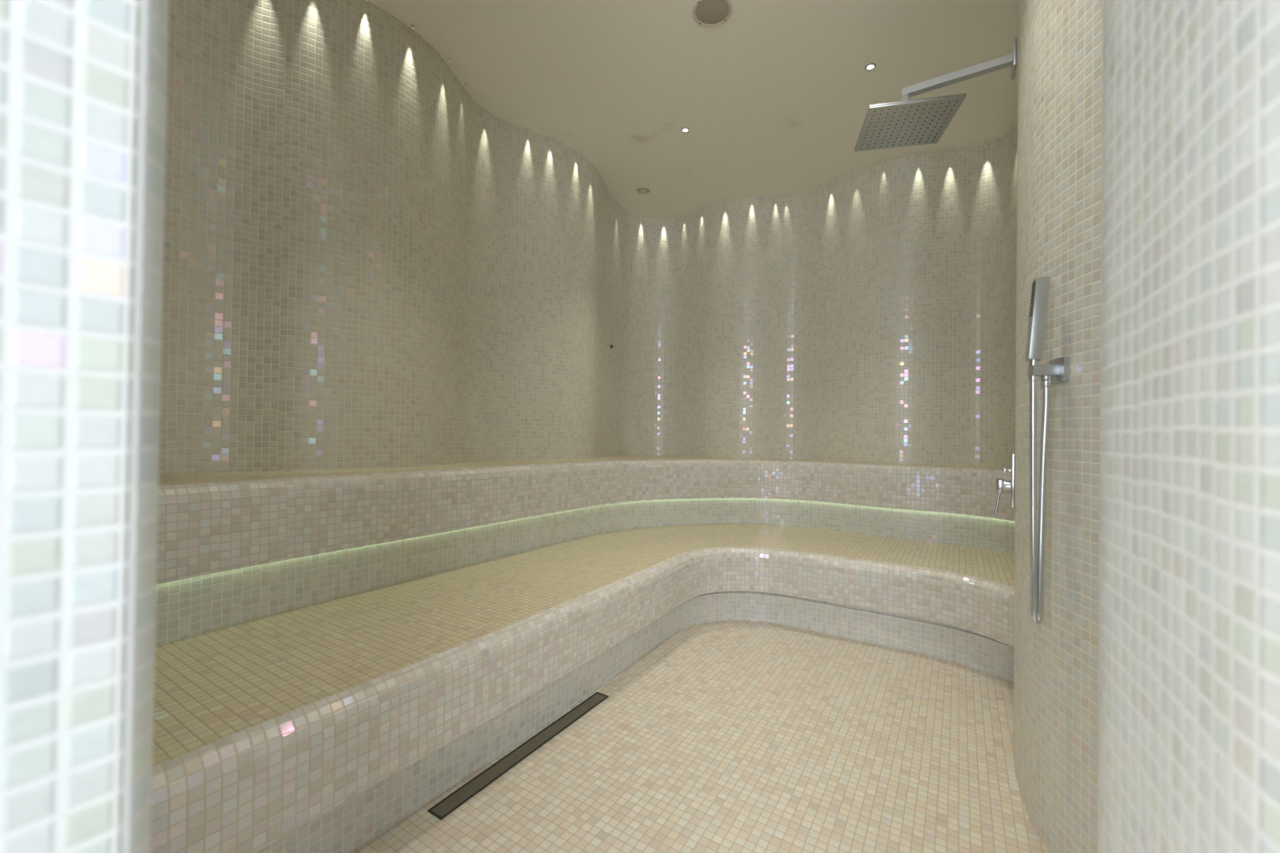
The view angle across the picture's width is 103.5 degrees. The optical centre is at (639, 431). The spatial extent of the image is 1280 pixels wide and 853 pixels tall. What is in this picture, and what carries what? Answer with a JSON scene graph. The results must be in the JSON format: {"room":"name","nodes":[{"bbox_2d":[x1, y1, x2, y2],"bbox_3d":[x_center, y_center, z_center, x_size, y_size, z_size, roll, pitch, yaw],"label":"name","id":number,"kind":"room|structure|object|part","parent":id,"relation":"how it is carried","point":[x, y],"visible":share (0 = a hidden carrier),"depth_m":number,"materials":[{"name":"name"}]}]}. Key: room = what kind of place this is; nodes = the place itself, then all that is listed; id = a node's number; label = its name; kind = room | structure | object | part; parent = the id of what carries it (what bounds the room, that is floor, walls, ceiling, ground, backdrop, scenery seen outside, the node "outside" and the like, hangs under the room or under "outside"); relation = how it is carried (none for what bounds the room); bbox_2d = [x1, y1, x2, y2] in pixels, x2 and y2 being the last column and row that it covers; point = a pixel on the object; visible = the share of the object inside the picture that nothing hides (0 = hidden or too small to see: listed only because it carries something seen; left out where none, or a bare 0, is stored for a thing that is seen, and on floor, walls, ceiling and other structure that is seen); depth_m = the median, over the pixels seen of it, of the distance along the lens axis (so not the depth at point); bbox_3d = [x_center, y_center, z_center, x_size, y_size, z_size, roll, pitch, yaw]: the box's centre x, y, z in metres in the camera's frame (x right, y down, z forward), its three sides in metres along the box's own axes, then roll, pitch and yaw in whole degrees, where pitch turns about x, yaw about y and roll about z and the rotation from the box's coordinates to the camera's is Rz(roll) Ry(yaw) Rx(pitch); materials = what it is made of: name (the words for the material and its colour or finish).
{"room":"spa","nodes":[
{"label":"spa","id":0,"kind":"room"},
{"bbox_2d":[0,0,168,852],"bbox_3d":[-0.521,-0.395,0.274,0.424,2.680,0.112,1,-1,-7],"label":"wall","id":1,"kind":"structure","parent":0,"point":[83,83],"depth_m":0.30,"materials":[{"name":"tile"}]},
{"bbox_2d":[158,0,642,474],"bbox_3d":[-0.761,-0.377,2.688,0.197,2.680,2.980,0,-1,33],"label":"wall","id":2,"kind":"structure","parent":0,"point":[366,264],"depth_m":2.02,"materials":[{"name":"tile"}]},
{"bbox_2d":[368,0,1017,218],"bbox_3d":[0.173,-1.709,2.115,4.300,0.001,4.100,1,0,0],"label":"ceiling","id":3,"kind":"structure","parent":0,"point":[775,98],"depth_m":2.42,"materials":[{"name":"paint"}]},
{"bbox_2d":[635,186,650,194],"bbox_3d":[0.023,-1.693,3.550,0.100,0.012,0.100,1,-1,0],"label":"ceiling vent","id":4,"kind":"object","parent":3,"relation":"in","point":[642,190],"visible":1,"depth_m":3.54,"materials":[{"name":"white plastic"}]},
{"bbox_2d":[680,127,689,133],"bbox_3d":[0.256,-1.700,2.848,0.048,0.004,0.048,1,-1,0],"label":"recessed light","id":5,"kind":"object","parent":3,"relation":"in","point":[685,130],"visible":1,"depth_m":2.84,"materials":[{"name":"silver metal"}]},
{"bbox_2d":[692,0,732,26],"bbox_3d":[0.293,-1.705,2.045,0.160,0.008,0.160,1,-1,0],"label":"ceiling speaker","id":6,"kind":"object","parent":3,"relation":"attached to","point":[708,13],"visible":1,"depth_m":2.05,"materials":[{"name":"white plastic"}]},
{"bbox_2d":[864,62,875,71],"bbox_3d":[1.071,-1.693,2.346,0.048,0.004,0.048,1,-1,0],"label":"recessed light","id":7,"kind":"object","parent":3,"relation":"in","point":[869,67],"visible":1,"depth_m":2.34,"materials":[{"name":"silver metal"}]},
{"bbox_2d":[349,620,1049,852],"bbox_3d":[0.137,0.970,2.092,4.300,0.001,4.100,1,0,0],"label":"floor","id":8,"kind":"structure","parent":0,"point":[726,736],"depth_m":1.47,"materials":[{"name":"tile"}]},
{"bbox_2d":[427,691,608,819],"bbox_3d":[-0.324,0.958,1.554,0.053,0.003,0.706,0,-1,32],"label":"linear drain","id":9,"kind":"object","parent":8,"relation":"on","point":[450,803],"visible":1,"depth_m":1.47,"materials":[{"name":"metal"}]},
{"bbox_2d":[150,523,1014,852],"bbox_3d":[-0.141,0.773,1.993,3.986,0.385,1.790,1,-1,-30],"label":"bench","id":10,"kind":"object","parent":8,"relation":"on","point":[320,727],"visible":0.97,"depth_m":1.47,"materials":[{"name":"tile"}]},
{"bbox_2d":[155,454,1014,646],"bbox_3d":[-0.236,0.374,2.548,4.296,0.420,2.283,1,-1,-28],"label":"bench","id":11,"kind":"object","parent":10,"relation":"on","point":[233,548],"visible":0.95,"depth_m":2.12,"materials":[{"name":"tile"}]},
{"bbox_3d":[0.160,0.167,2.285,3.753,0.001,3.424,1,-1,0],"label":"seat","id":12,"kind":"part","parent":11,"relation":"part of","materials":[{"name":"beige tile"}]},
{"bbox_2d":[640,124,1017,467],"bbox_3d":[1.082,-0.346,3.447,2.382,2.680,0.236,0,-1,31],"label":"wall","id":13,"kind":"structure","parent":0,"point":[868,314],"depth_m":3.31,"materials":[{"name":"tile"}]},
{"bbox_2d":[1013,0,1102,852],"bbox_3d":[1.349,-0.358,1.679,0.197,2.680,2.504,0,-1,32],"label":"wall","id":14,"kind":"structure","parent":0,"point":[1055,729],"depth_m":1.14,"materials":[{"name":"tile"}]},
{"bbox_2d":[853,37,1017,151],"bbox_3d":[1.058,-1.204,1.836,0.477,0.171,0.283,1,-1,14],"label":"shower","id":15,"kind":"object","parent":14,"relation":"attached to","point":[905,122],"visible":1,"depth_m":1.80,"materials":[{"name":"silver metal"}]},
{"bbox_3d":[1.108,-1.245,1.774,0.334,0.026,0.028,0,-1,32],"label":"arm","id":16,"kind":"part","parent":15,"relation":"part of","materials":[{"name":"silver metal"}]},
{"bbox_3d":[1.248,-1.244,1.686,0.010,0.088,0.085,0,-1,32],"label":"wall plate","id":17,"kind":"part","parent":15,"relation":"part of","materials":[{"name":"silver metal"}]},
{"bbox_2d":[993,453,1015,515],"bbox_3d":[1.180,0.171,1.635,0.058,0.205,0.075,0,-1,38],"label":"mixer valve","id":18,"kind":"object","parent":14,"relation":"attached to","point":[1002,486],"visible":0.97,"depth_m":1.62,"materials":[{"name":"silver metal"}]},
{"bbox_3d":[1.165,0.234,1.646,0.020,0.079,0.008,0,-1,38],"label":"lever","id":19,"kind":"part","parent":18,"relation":"part of","materials":[{"name":"silver metal"}]},
{"bbox_3d":[1.171,0.175,1.642,0.020,0.044,0.036,0,-1,38],"label":"handle","id":20,"kind":"part","parent":18,"relation":"part of","materials":[{"name":"silver metal"}]},
{"bbox_3d":[1.187,0.177,1.629,0.024,0.039,0.039,0,-1,38],"label":"handle","id":21,"kind":"part","parent":18,"relation":"part of","materials":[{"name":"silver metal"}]},
{"bbox_3d":[1.187,0.125,1.630,0.026,0.018,0.018,0,-1,38],"label":"diverter knob","id":22,"kind":"part","parent":18,"relation":"part of","materials":[{"name":"silver metal"}]},
{"bbox_3d":[1.199,0.155,1.620,0.011,0.172,0.075,0,-1,38],"label":"plate","id":23,"kind":"part","parent":18,"relation":"part of","materials":[{"name":"silver metal"}]},
{"bbox_2d":[1027,356,1069,383],"bbox_3d":[0.926,-0.140,1.152,0.062,0.056,0.056,1,-1,10],"label":"holder","id":24,"kind":"object","parent":14,"relation":"attached to","point":[1057,371],"visible":0.97,"depth_m":1.14,"materials":[{"name":"silver metal"}]},
{"bbox_2d":[1025,276,1050,365],"bbox_3d":[0.913,-0.253,1.160,0.042,0.203,0.038,1,-1,21],"label":"shower","id":25,"kind":"object","parent":24,"relation":"on","point":[1040,285],"visible":1,"depth_m":1.15,"materials":[{"name":"silver metal"}]},
{"bbox_2d":[1028,374,1051,624],"bbox_3d":[0.911,0.154,1.151,0.044,0.568,0.019,1,-1,8],"label":"shower hose","id":26,"kind":"object","parent":24,"relation":"hanging from","point":[1037,566],"visible":1,"depth_m":1.15,"materials":[{"name":"silver metal"}]},
{"bbox_3d":[0.922,-0.140,1.153,0.053,0.025,0.024,1,-1,10],"label":"holder arm","id":27,"kind":"part","parent":24,"relation":"part of","materials":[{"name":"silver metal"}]},
{"bbox_2d":[1040,375,1052,380],"bbox_3d":[0.927,-0.123,1.152,0.021,0.009,0.021,1,-1,10],"label":"outlet","id":28,"kind":"object","parent":24,"relation":"attached to","point":[1042,377],"depth_m":1.14,"materials":[{"name":"silver metal"}]},
{"bbox_3d":[0.952,-0.139,1.147,0.010,0.056,0.056,1,-1,10],"label":"wall plate","id":29,"kind":"part","parent":24,"relation":"part of","materials":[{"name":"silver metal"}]},
{"bbox_2d":[1097,0,1279,852],"bbox_3d":[0.541,-0.380,0.379,0.376,2.680,0.553,1,-1,0],"label":"wall","id":30,"kind":"structure","parent":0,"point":[1189,640],"depth_m":0.38,"materials":[{"name":"tile"}]}
]}

